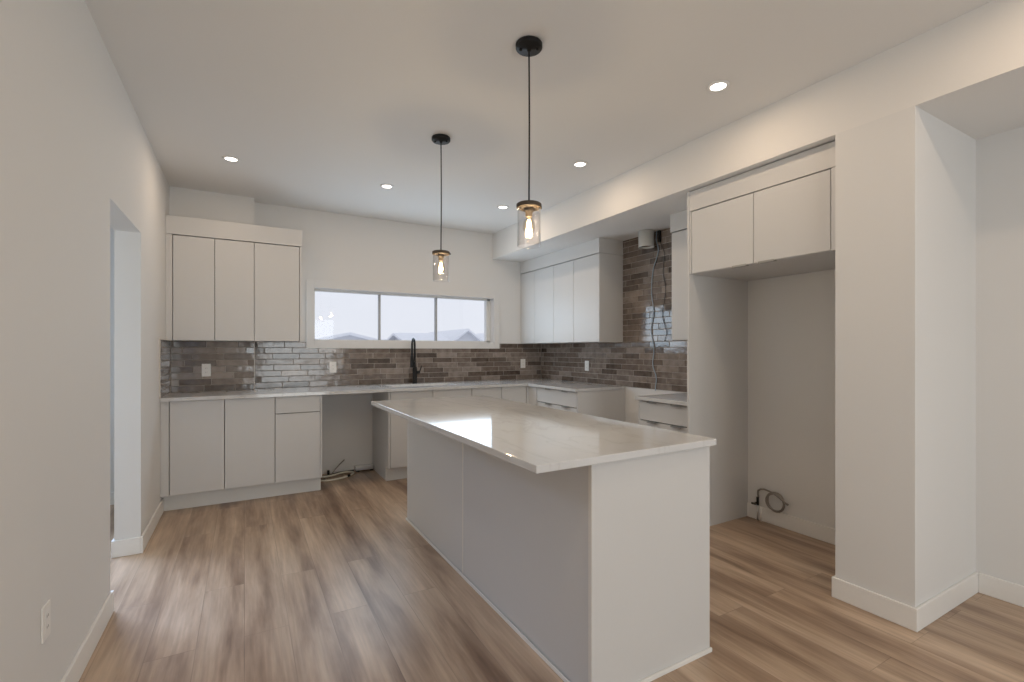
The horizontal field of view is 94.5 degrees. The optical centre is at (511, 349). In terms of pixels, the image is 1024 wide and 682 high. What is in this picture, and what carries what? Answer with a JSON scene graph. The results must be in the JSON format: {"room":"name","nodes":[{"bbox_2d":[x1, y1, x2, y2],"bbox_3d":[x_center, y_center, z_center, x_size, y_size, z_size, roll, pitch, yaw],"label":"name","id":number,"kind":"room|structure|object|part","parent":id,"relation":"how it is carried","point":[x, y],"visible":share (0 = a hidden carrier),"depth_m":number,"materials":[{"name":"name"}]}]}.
{"room":"kitchen","nodes":[
{"label":"kitchen","id":0,"kind":"room"},
{"bbox_2d":[0,0,168,681],"bbox_3d":[-1.058,-0.075,0.573,0.132,2.730,8.440,0,0,-29],"label":"wall","id":1,"kind":"structure","parent":0,"point":[78,162],"depth_m":1.74,"materials":[{"name":"paint"}]},
{"bbox_2d":[41,599,50,643],"bbox_3d":[-1.537,0.895,1.561,0.008,0.115,0.070,0,0,-29],"label":"wall outlet","id":2,"kind":"object","parent":1,"relation":"attached to","point":[46,609],"visible":1,"depth_m":1.55,"materials":[{"name":"white plastic"}]},
{"bbox_2d":[45,609,49,633],"bbox_3d":[-1.534,0.895,1.562,0.002,0.066,0.033,0,0,-29],"label":"socket","id":3,"kind":"object","parent":2,"relation":"attached to","point":[47,611],"depth_m":1.56,"materials":[{"name":"white plastic"}]},
{"bbox_2d":[61,499,163,681],"bbox_3d":[-1.014,1.238,0.495,0.158,0.105,8.260,0,0,-29],"label":"baseboard","id":4,"kind":"structure","parent":1,"relation":"attached to","point":[136,545],"depth_m":2.21,"materials":[{"name":"paint"}]},
{"bbox_2d":[159,338,170,398],"bbox_3d":[-2.858,0.143,3.898,0.011,0.464,0.588,0,0,-29],"label":"tile backsplash","id":5,"kind":"structure","parent":1,"relation":"attached to","point":[164,344],"depth_m":3.84,"materials":[{"name":"tile"}]},
{"bbox_3d":[-2.801,0.143,3.796,0.009,0.464,0.354,0,0,-29],"label":"edge trim","id":6,"kind":"part","parent":5,"relation":"part of","materials":[{"name":"tile"}]},
{"bbox_2d":[110,227,113,491],"bbox_3d":[-3.099,-0.075,2.325,1.695,2.730,3.300,0,0,-29],"label":"wall","id":7,"kind":"structure","parent":0,"point":[111,229],"depth_m":3.95,"materials":[{"name":"paint"}]},
{"bbox_2d":[110,492,113,504],"bbox_3d":[-3.812,1.238,3.673,1.582,0.105,0.013,0,0,-29],"label":"baseboard","id":8,"kind":"structure","parent":7,"relation":"attached to","point":[111,493],"depth_m":3.94,"materials":[{"name":"paint"}]},
{"bbox_2d":[169,186,253,392],"bbox_3d":[-2.759,-0.517,4.379,0.656,1.845,0.140,0,0,-29],"label":"wall","id":9,"kind":"structure","parent":0,"point":[183,202],"depth_m":4.31,"materials":[{"name":"paint"}]},
{"bbox_2d":[166,233,253,340],"bbox_3d":[-2.664,-0.527,4.205,0.649,0.893,0.220,0,0,-29],"label":"upper cabinet","id":10,"kind":"object","parent":9,"relation":"attached to","point":[210,282],"visible":0.99,"depth_m":4.10,"materials":[{"name":"laminate"}]},
{"bbox_3d":[-2.725,-0.525,4.056,0.295,0.885,0.019,0,0,-29],"label":"door","id":11,"kind":"part","parent":10,"relation":"part of","materials":[{"name":"laminate"}]},
{"bbox_2d":[166,215,301,246],"bbox_3d":[-2.492,-1.052,4.306,1.046,0.153,0.241,0,0,-29],"label":"board","id":12,"kind":"object","parent":10,"relation":"on","point":[175,225],"visible":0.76,"depth_m":4.18,"materials":[{"name":"laminate"}]},
{"bbox_3d":[-2.463,-0.525,4.204,0.298,0.885,0.019,0,0,-29],"label":"door","id":13,"kind":"part","parent":10,"relation":"part of","materials":[{"name":"laminate"}]},
{"bbox_2d":[170,341,254,392],"bbox_3d":[-2.753,0.147,4.372,0.659,0.456,0.149,0,0,-29],"label":"tile backsplash","id":14,"kind":"structure","parent":9,"relation":"attached to","point":[232,363],"depth_m":4.31,"materials":[{"name":"ceramic tile"},{"name":"grout"}]},
{"bbox_2d":[202,364,210,376],"bbox_3d":[-2.766,0.182,4.280,0.070,0.115,0.008,0,0,-29],"label":"wall outlet","id":15,"kind":"object","parent":14,"relation":"attached to","point":[206,368],"visible":1,"depth_m":4.28,"materials":[{"name":"white plastic"}]},
{"bbox_2d":[204,366,207,373],"bbox_3d":[-2.765,0.182,4.277,0.033,0.066,0.002,0,0,-29],"label":"socket","id":16,"kind":"object","parent":15,"relation":"attached to","point":[205,367],"depth_m":4.28,"materials":[{"name":"white plastic"}]},
{"bbox_3d":[-2.469,0.147,4.532,0.006,0.456,0.149,0,0,-29],"label":"edge trim","id":17,"kind":"part","parent":14,"relation":"part of","materials":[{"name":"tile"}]},
{"bbox_2d":[254,202,540,473],"bbox_3d":[-1.400,-0.075,5.355,4.283,2.730,0.220,0,0,-29],"label":"wall","id":18,"kind":"structure","parent":0,"point":[337,247],"depth_m":5.15,"materials":[{"name":"paint"}]},
{"bbox_2d":[254,243,301,341],"bbox_3d":[-2.247,-0.527,4.527,0.392,0.893,0.371,0,0,-29],"label":"upper cabinet","id":19,"kind":"object","parent":18,"relation":"attached to","point":[277,268],"visible":0.92,"depth_m":4.37,"materials":[{"name":"laminate"}]},
{"bbox_3d":[-2.083,-0.527,4.620,0.016,0.893,0.371,0,0,-29],"label":"panel","id":20,"kind":"part","parent":19,"relation":"part of","materials":[{"name":"laminate"}]},
{"bbox_2d":[255,342,540,388],"bbox_3d":[-1.058,0.147,5.416,3.327,0.456,0.011,0,0,-29],"label":"tile backsplash","id":21,"kind":"structure","parent":18,"relation":"attached to","point":[277,364],"depth_m":5.20,"materials":[{"name":"glazed ceramic tile"},{"name":"grout"}]},
{"bbox_2d":[329,362,335,372],"bbox_3d":[-1.872,0.180,4.946,0.070,0.115,0.008,0,0,-29],"label":"wall outlet","id":22,"kind":"object","parent":21,"relation":"attached to","point":[332,365],"visible":1,"depth_m":4.94,"materials":[{"name":"white plastic"}]},
{"bbox_2d":[521,359,524,367],"bbox_3d":[0.142,0.174,6.085,0.070,0.115,0.008,0,0,-29],"label":"wall outlet","id":23,"kind":"object","parent":21,"relation":"attached to","point":[522,360],"visible":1,"depth_m":6.08,"materials":[{"name":"white plastic"}]},
{"bbox_2d":[314,289,489,341],"bbox_3d":[-1.204,-0.367,5.494,2.085,0.545,0.070,0,0,-29],"label":"window","id":24,"kind":"structure","parent":18,"relation":"in","point":[486,301],"depth_m":5.55,"materials":[{"name":"plastic"}]},
{"bbox_2d":[306,280,499,348],"bbox_3d":[-1.129,-0.367,5.372,2.231,0.701,0.016,0,0,-29],"label":"trim","id":25,"kind":"structure","parent":18,"relation":"attached to","point":[310,284],"depth_m":5.26,"materials":[{"name":"paint"}]},
{"bbox_2d":[79,469,1023,681],"bbox_3d":[0.003,1.330,1.173,5.960,0.080,8.740,0,0,-29],"label":"floor","id":26,"kind":"structure","parent":0,"point":[334,582],"depth_m":2.32,"materials":[{"name":"brown wood"}]},
{"bbox_2d":[160,399,224,496],"bbox_3d":[-2.691,0.778,4.028,0.428,0.747,0.518,0,0,-29],"label":"base cabinet","id":27,"kind":"object","parent":26,"relation":"on","point":[192,433],"visible":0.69,"depth_m":3.80,"materials":[{"name":"laminate"}]},
{"bbox_2d":[162,477,320,510],"bbox_3d":[-2.282,1.221,4.074,1.184,0.138,0.016,0,0,-29],"label":"board","id":28,"kind":"object","parent":26,"relation":"on","point":[182,501],"visible":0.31,"depth_m":4.04,"materials":[{"name":"white wood"}]},
{"bbox_2d":[225,397,274,488],"bbox_3d":[-2.341,0.778,4.226,0.372,0.747,0.518,0,0,-29],"label":"base cabinet","id":29,"kind":"object","parent":26,"relation":"on","point":[249,422],"visible":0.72,"depth_m":4.00,"materials":[{"name":"laminate"}]},
{"bbox_2d":[275,395,321,482],"bbox_3d":[-2.046,0.848,4.473,0.380,0.885,0.656,0,0,-29],"label":"base cabinet","id":30,"kind":"object","parent":26,"relation":"on","point":[298,419],"visible":0.8,"depth_m":4.18,"materials":[{"name":"laminate"}]},
{"bbox_3d":[-1.896,0.480,4.191,0.360,0.144,0.019,0,0,-29],"label":"drawer","id":31,"kind":"part","parent":30,"relation":"part of","materials":[{"name":"laminate"}]},
{"bbox_3d":[-1.887,0.848,4.563,0.014,0.885,0.655,0,0,-29],"label":"panel","id":32,"kind":"part","parent":30,"relation":"part of","materials":[{"name":"laminate"}]},
{"bbox_2d":[321,471,353,481],"bbox_3d":[-1.777,1.274,4.787,0.380,0.035,0.244,0,0,-29],"label":"hose","id":33,"kind":"object","parent":26,"relation":"on","point":[351,472],"visible":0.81,"depth_m":4.75,"materials":[{"name":"beige plastic"}]},
{"bbox_2d":[354,463,372,471],"bbox_3d":[-1.586,1.261,5.062,0.185,0.058,0.083,0,0,-29],"label":"junction box","id":34,"kind":"object","parent":26,"relation":"on","point":[357,468],"visible":1,"depth_m":5.04,"materials":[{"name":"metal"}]},
{"bbox_2d":[373,388,471,480],"bbox_3d":[-0.972,0.848,5.080,0.883,0.885,0.656,0,0,-29],"label":"base cabinet","id":35,"kind":"object","parent":26,"relation":"on","point":[389,429],"visible":0.49,"depth_m":4.68,"materials":[{"name":"laminate"}]},
{"bbox_3d":[-1.349,0.848,4.867,0.017,0.885,0.655,0,0,-29],"label":"panel","id":36,"kind":"part","parent":35,"relation":"part of","materials":[{"name":"laminate"}]},
{"bbox_2d":[160,379,624,401],"bbox_3d":[-0.957,0.389,4.563,3.972,0.028,1.575,0,0,-29],"label":"countertop","id":37,"kind":"structure","parent":35,"relation":"on","point":[572,386],"depth_m":4.65,"materials":[{"name":"white stone"}]},
{"bbox_2d":[410,338,421,383],"bbox_3d":[-1.087,0.119,5.261,0.088,0.511,0.193,0,0,23],"label":"kitchen faucet","id":38,"kind":"object","parent":37,"relation":"on","point":[412,358],"visible":1,"depth_m":5.28,"materials":[{"name":"black metal"}]},
{"bbox_3d":[-1.092,0.029,5.242,0.023,0.332,0.142,0,0,3],"label":"spout","id":39,"kind":"part","parent":38,"relation":"part of","materials":[{"name":"black metal"}]},
{"bbox_2d":[386,466,406,480],"bbox_3d":[-0.527,1.221,5.068,1.646,0.138,0.016,0,0,-29],"label":"board","id":40,"kind":"object","parent":35,"relation":"attached to","point":[400,472],"visible":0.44,"depth_m":4.71,"materials":[{"name":"white wood"}]},
{"bbox_3d":[-0.995,0.778,4.701,0.427,0.741,0.019,0,0,-29],"label":"door","id":41,"kind":"part","parent":35,"relation":"part of","materials":[{"name":"laminate"}]},
{"bbox_3d":[-0.619,0.778,4.914,0.427,0.741,0.019,0,0,-29],"label":"door","id":42,"kind":"part","parent":35,"relation":"part of","materials":[{"name":"laminate"}]},
{"bbox_2d":[471,387,500,398],"bbox_3d":[-0.431,0.778,5.386,0.356,0.747,0.656,0,0,-29],"label":"base cabinet","id":43,"kind":"object","parent":26,"relation":"on","point":[495,392],"visible":0.22,"depth_m":5.11,"materials":[{"name":"laminate"}]},
{"bbox_2d":[501,386,527,403],"bbox_3d":[-0.116,0.778,5.564,0.363,0.747,0.656,0,0,-29],"label":"base cabinet","id":44,"kind":"object","parent":26,"relation":"on","point":[516,393],"visible":0.18,"depth_m":5.28,"materials":[{"name":"laminate"}]},
{"bbox_2d":[406,420,711,681],"bbox_3d":[0.024,0.848,2.808,0.658,0.885,2.195,0,0,-30],"label":"kitchen island","id":45,"kind":"object","parent":26,"relation":"on","point":[602,570],"visible":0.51,"depth_m":1.93,"materials":[{"name":"laminate"}]},
{"bbox_3d":[-0.536,0.848,3.159,0.012,0.885,1.027,0,0,-30],"label":"panel","id":46,"kind":"part","parent":45,"relation":"part of","materials":[{"name":"laminate"}]},
{"bbox_3d":[0.006,0.848,2.216,0.012,0.885,1.121,0,0,-30],"label":"panel","id":47,"kind":"part","parent":45,"relation":"part of","materials":[{"name":"laminate"}]},
{"bbox_2d":[371,395,715,473],"bbox_3d":[-0.081,0.389,2.729,0.913,0.028,2.228,0,0,-30],"label":"island countertop","id":48,"kind":"structure","parent":45,"relation":"on","point":[536,439],"depth_m":2.12,"materials":[{"name":"white stone"}]},
{"bbox_3d":[0.563,0.848,1.875,0.646,0.885,0.019,0,0,-30],"label":"panel","id":49,"kind":"part","parent":45,"relation":"part of","materials":[{"name":"laminate"}]},
{"bbox_2d":[528,386,624,421],"bbox_3d":[0.664,0.848,5.106,0.632,0.885,0.910,0,0,-29],"label":"base cabinet","id":50,"kind":"object","parent":26,"relation":"on","point":[609,404],"visible":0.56,"depth_m":4.77,"materials":[{"name":"laminate"}]},
{"bbox_3d":[0.458,0.713,4.895,0.019,0.287,0.708,0,0,-29],"label":"drawer","id":51,"kind":"part","parent":50,"relation":"part of","materials":[{"name":"laminate"}]},
{"bbox_3d":[0.458,0.486,4.895,0.019,0.149,0.708,0,0,-29],"label":"drawer","id":52,"kind":"part","parent":50,"relation":"part of","materials":[{"name":"laminate"}]},
{"bbox_3d":[0.895,0.848,4.723,0.607,0.885,0.015,0,0,-29],"label":"panel","id":53,"kind":"part","parent":50,"relation":"part of","materials":[{"name":"laminate"}]},
{"bbox_2d":[638,400,686,432],"bbox_3d":[1.416,0.848,3.776,0.632,0.885,0.537,0,0,-29],"label":"base cabinet","id":54,"kind":"object","parent":26,"relation":"on","point":[673,417],"visible":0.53,"depth_m":3.64,"materials":[{"name":"laminate"}]},
{"bbox_3d":[1.298,0.848,4.010,0.607,0.885,0.015,0,0,-29],"label":"panel","id":55,"kind":"part","parent":54,"relation":"part of","materials":[{"name":"laminate"}]},
{"bbox_2d":[635,393,686,405],"bbox_3d":[1.409,0.389,3.772,0.632,0.028,0.542,0,0,-29],"label":"countertop","id":56,"kind":"structure","parent":54,"relation":"on","point":[677,398],"depth_m":3.73,"materials":[{"name":"white stone"}]},
{"bbox_3d":[1.174,0.713,3.630,0.019,0.287,0.516,0,0,-29],"label":"drawer","id":57,"kind":"part","parent":54,"relation":"part of","materials":[{"name":"laminate"}]},
{"bbox_3d":[1.228,0.571,3.510,0.042,0.012,0.100,0,0,-29],"label":"edge pull","id":58,"kind":"part","parent":54,"relation":"part of","materials":[{"name":"metal"}]},
{"bbox_2d":[687,192,747,525],"bbox_3d":[1.540,0.083,3.523,0.667,2.414,0.018,0,0,-29],"label":"end panel","id":59,"kind":"object","parent":26,"relation":"on","point":[717,308],"visible":0.56,"depth_m":3.52,"materials":[{"name":"laminate"}]},
{"bbox_2d":[85,0,1023,261],"bbox_3d":[-0.022,-1.333,1.217,5.960,0.415,8.840,0,0,-29],"label":"ceiling","id":60,"kind":"structure","parent":0,"point":[321,105],"depth_m":2.54,"materials":[{"name":"paint"}]},
{"bbox_2d":[222,156,239,161],"bbox_3d":[-2.114,-1.437,3.560,0.116,0.006,0.116,0,0,-29],"label":"recessed light","id":61,"kind":"object","parent":60,"relation":"in","point":[227,158],"visible":1,"depth_m":3.56,"materials":[{"name":"white plastic"}]},
{"bbox_2d":[380,184,393,188],"bbox_3d":[-1.099,-1.437,4.156,0.116,0.006,0.116,0,0,-29],"label":"recessed light","id":62,"kind":"object","parent":60,"relation":"in","point":[386,186],"visible":1,"depth_m":4.16,"materials":[{"name":"white plastic"}]},
{"bbox_2d":[432,134,450,281],"bbox_3d":[-0.479,-0.954,3.208,0.132,0.972,0.126,0,0,-29],"label":"pendant light","id":63,"kind":"object","parent":60,"relation":"hanging from","point":[440,139],"visible":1,"depth_m":3.20,"materials":[{"name":"black metal"}]},
{"bbox_3d":[-0.481,-0.558,3.207,0.112,0.180,0.112,0,0,-29],"label":"lamp shade","id":64,"kind":"part","parent":63,"relation":"part of","materials":[{"name":"clear glass"}]},
{"bbox_3d":[-0.481,-1.042,3.207,0.010,0.735,0.008,0,0,-29],"label":"cord","id":65,"kind":"part","parent":63,"relation":"part of","materials":[{"name":"black metal"}]},
{"bbox_2d":[497,205,508,208],"bbox_3d":[-0.091,-1.437,4.763,0.116,0.006,0.116,0,0,-29],"label":"recessed light","id":66,"kind":"object","parent":60,"relation":"in","point":[500,206],"visible":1,"depth_m":4.76,"materials":[{"name":"white plastic"}]},
{"bbox_2d":[516,35,541,248],"bbox_3d":[0.082,-0.964,2.226,0.132,0.952,0.126,0,0,-29],"label":"pendant light","id":67,"kind":"object","parent":60,"relation":"hanging from","point":[529,46],"visible":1,"depth_m":2.22,"materials":[{"name":"black metal"}]},
{"bbox_3d":[0.080,-0.578,2.225,0.112,0.180,0.112,0,0,-29],"label":"lamp shade","id":68,"kind":"part","parent":67,"relation":"part of","materials":[{"name":"clear glass"}]},
{"bbox_3d":[0.081,-1.052,2.225,0.010,0.715,0.008,0,0,-29],"label":"cord","id":69,"kind":"part","parent":67,"relation":"part of","materials":[{"name":"black metal"}]},
{"bbox_2d":[573,161,587,166],"bbox_3d":[0.527,-1.437,3.662,0.116,0.006,0.116,0,0,-29],"label":"recessed light","id":70,"kind":"object","parent":60,"relation":"in","point":[578,163],"visible":1,"depth_m":3.66,"materials":[{"name":"white plastic"}]},
{"bbox_2d":[638,229,653,248],"bbox_3d":[1.271,-1.048,4.476,0.148,0.152,0.148,0,0,-29],"label":"vent duct","id":71,"kind":"object","parent":60,"relation":"attached to","point":[645,237],"visible":1,"depth_m":4.42,"materials":[{"name":"metal"}]},
{"bbox_2d":[651,231,658,390],"bbox_3d":[1.355,-0.369,4.494,0.013,1.512,0.100,0,0,-29],"label":"cable","id":72,"kind":"object","parent":60,"relation":"hanging from","point":[656,231],"visible":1,"depth_m":4.51,"materials":[{"name":"black rubber"}]},
{"bbox_2d":[660,242,666,340],"bbox_3d":[1.403,-0.602,4.412,0.005,1.047,0.103,0,0,-29],"label":"cable","id":73,"kind":"object","parent":60,"relation":"hanging from","point":[660,242],"visible":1,"depth_m":4.40,"materials":[{"name":"black rubber"}]},
{"bbox_2d":[707,80,729,92],"bbox_3d":[1.125,-1.437,2.581,0.116,0.006,0.116,0,0,-29],"label":"recessed light","id":74,"kind":"object","parent":60,"relation":"in","point":[717,86],"visible":1,"depth_m":2.58,"materials":[{"name":"white plastic"}]},
{"bbox_2d":[541,126,1023,585],"bbox_3d":[2.531,-0.075,2.604,0.150,2.730,8.440,0,0,-29],"label":"wall","id":75,"kind":"structure","parent":0,"point":[791,318],"depth_m":3.15,"materials":[{"name":"paint"}]},
{"bbox_2d":[521,266,557,343],"bbox_3d":[0.432,-0.527,5.833,0.320,0.893,0.746,0,0,-29],"label":"upper cabinet","id":76,"kind":"object","parent":75,"relation":"attached to","point":[537,287],"visible":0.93,"depth_m":5.72,"materials":[{"name":"laminate"}]},
{"bbox_3d":[0.199,-0.525,5.939,0.019,0.885,0.329,0,0,-29],"label":"door","id":77,"kind":"part","parent":76,"relation":"part of","materials":[{"name":"laminate"}]},
{"bbox_3d":[0.383,-0.525,5.614,0.019,0.885,0.411,0,0,-29],"label":"door","id":78,"kind":"part","parent":76,"relation":"part of","materials":[{"name":"laminate"}]},
{"bbox_2d":[554,253,622,342],"bbox_3d":[0.814,-0.527,5.157,0.320,0.893,0.802,0,0,-29],"label":"upper cabinet","id":79,"kind":"object","parent":75,"relation":"attached to","point":[588,291],"visible":1,"depth_m":4.88,"materials":[{"name":"laminate"}]},
{"bbox_3d":[0.579,-0.525,5.268,0.019,0.885,0.376,0,0,-29],"label":"door","id":80,"kind":"part","parent":79,"relation":"part of","materials":[{"name":"laminate"}]},
{"bbox_2d":[520,238,622,273],"bbox_3d":[0.628,-1.050,5.482,0.323,0.148,1.552,0,0,-29],"label":"board","id":81,"kind":"object","parent":79,"relation":"on","point":[598,245],"visible":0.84,"depth_m":5.08,"materials":[{"name":"laminate"}]},
{"bbox_3d":[0.772,-0.525,4.925,0.019,0.885,0.403,0,0,-29],"label":"door","id":82,"kind":"part","parent":79,"relation":"part of","materials":[{"name":"laminate"}]},
{"bbox_3d":[1.008,-0.527,4.816,0.319,0.892,0.016,0,0,-29],"label":"panel","id":83,"kind":"part","parent":79,"relation":"part of","materials":[{"name":"laminate"}]},
{"bbox_2d":[541,228,686,391],"bbox_3d":[1.104,-0.375,4.963,0.011,1.500,2.914,0,0,-29],"label":"tile backsplash","id":84,"kind":"structure","parent":75,"relation":"attached to","point":[627,363],"depth_m":4.68,"materials":[{"name":"glazed ceramic tile"},{"name":"grout"}]},
{"bbox_2d":[585,361,588,370],"bbox_3d":[0.853,0.180,5.391,0.008,0.115,0.070,0,0,-29],"label":"wall outlet","id":85,"kind":"object","parent":84,"relation":"attached to","point":[586,362],"visible":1,"depth_m":5.38,"materials":[{"name":"white plastic"}]},
{"bbox_2d":[658,230,660,241],"bbox_3d":[1.382,-1.066,4.435,0.023,0.112,0.030,0,0,-29],"label":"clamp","id":86,"kind":"object","parent":84,"relation":"attached to","point":[659,231],"visible":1,"depth_m":4.42,"materials":[{"name":"black metal"}]},
{"bbox_2d":[672,229,686,339],"bbox_3d":[1.574,-0.527,3.814,0.320,0.893,0.448,0,0,-29],"label":"upper cabinet","id":87,"kind":"object","parent":75,"relation":"attached to","point":[679,239],"visible":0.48,"depth_m":3.86,"materials":[{"name":"laminate"}]},
{"bbox_2d":[670,210,686,232],"bbox_3d":[1.570,-1.050,3.816,0.326,0.148,0.456,0,0,-29],"label":"board","id":88,"kind":"object","parent":87,"relation":"on","point":[678,221],"visible":0.23,"depth_m":3.86,"materials":[{"name":"laminate"}]},
{"bbox_2d":[690,167,834,280],"bbox_3d":[1.784,-0.753,3.087,0.670,0.449,0.977,0,0,-29],"label":"upper cabinet","id":89,"kind":"object","parent":75,"relation":"attached to","point":[786,229],"visible":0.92,"depth_m":2.89,"materials":[{"name":"laminate"}]},
{"bbox_3d":[1.390,-0.756,3.139,0.019,0.436,0.462,0,0,-29],"label":"door","id":90,"kind":"part","parent":89,"relation":"part of","materials":[{"name":"laminate"}]},
{"bbox_3d":[1.456,-0.535,3.018,0.030,0.013,0.100,0,0,-29],"label":"edge pull","id":91,"kind":"part","parent":89,"relation":"part of","materials":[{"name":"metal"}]},
{"bbox_2d":[689,141,834,211],"bbox_3d":[1.628,-1.048,2.999,0.304,0.137,0.977,0,0,-29],"label":"board","id":92,"kind":"object","parent":89,"relation":"on","point":[819,159],"visible":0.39,"depth_m":2.85,"materials":[{"name":"laminate"}]},
{"bbox_3d":[1.544,-0.535,2.861,0.030,0.013,0.100,0,0,-29],"label":"edge pull","id":93,"kind":"part","parent":89,"relation":"part of","materials":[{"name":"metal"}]},
{"bbox_3d":[1.614,-0.756,2.743,0.019,0.436,0.440,0,0,-29],"label":"door","id":94,"kind":"part","parent":89,"relation":"part of","materials":[{"name":"laminate"}]},
{"bbox_2d":[751,488,788,520],"bbox_3d":[1.908,1.163,3.488,0.052,0.254,0.277,0,0,-29],"label":"hose","id":95,"kind":"object","parent":75,"relation":"attached to","point":[776,494],"visible":1,"depth_m":3.50,"materials":[{"name":"rubber"}]},
{"bbox_2d":[747,503,834,544],"bbox_3d":[2.069,1.238,3.255,0.013,0.105,0.967,0,0,-29],"label":"baseboard","id":96,"kind":"structure","parent":75,"relation":"attached to","point":[805,527],"depth_m":3.36,"materials":[{"name":"paint"}]},
{"bbox_2d":[979,573,1023,606],"bbox_3d":[3.512,1.238,0.705,0.013,0.105,4.168,0,0,-29],"label":"baseboard","id":97,"kind":"structure","parent":75,"relation":"attached to","point":[1001,589],"depth_m":2.44,"materials":[{"name":"paint"}]},
{"bbox_2d":[835,106,975,607],"bbox_3d":[2.086,0.083,2.501,0.725,2.415,0.337,0,0,-29],"label":"wall column","id":98,"kind":"structure","parent":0,"point":[905,180],"depth_m":2.31,"materials":[{"name":"paint"}]},
{"bbox_2d":[832,572,978,631],"bbox_3d":[2.081,1.238,2.498,0.738,0.105,0.363,0,0,-29],"label":"baseboard","id":99,"kind":"structure","parent":98,"relation":"attached to","point":[916,619],"depth_m":2.31,"materials":[{"name":"paint"}]},
{"label":"outside","id":100,"kind":"structure","parent":0,"visible":0},
{"bbox_3d":[-14.943,3.390,87.334,180.000,0.200,153.260,0,0,-30],"label":"snow","id":101,"kind":"object","parent":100,"visible":0},
{"bbox_2d":[316,332,377,339],"bbox_3d":[-15.226,0.930,41.940,6.600,4.720,9.000,0,0,-29],"label":"house","id":102,"kind":"structure","parent":101,"relation":"on","point":[344,336],"depth_m":38.32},
{"bbox_2d":[387,333,449,340],"bbox_3d":[-8.830,0.865,43.835,4.400,4.850,8.000,0,0,-29],"label":"house","id":103,"kind":"structure","parent":101,"relation":"on","point":[394,336],"depth_m":42.58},
{"bbox_2d":[429,329,482,340],"bbox_3d":[-6.868,0.615,50.115,4.000,5.350,11.000,0,0,-29],"label":"house","id":104,"kind":"structure","parent":101,"relation":"on","point":[460,334],"depth_m":45.92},
{"bbox_2d":[476,333,483,340],"bbox_3d":[-2.051,0.640,53.989,5.400,5.300,9.000,0,0,-29],"label":"house","id":105,"kind":"structure","parent":101,"relation":"on","point":[480,335],"depth_m":55.52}
]}

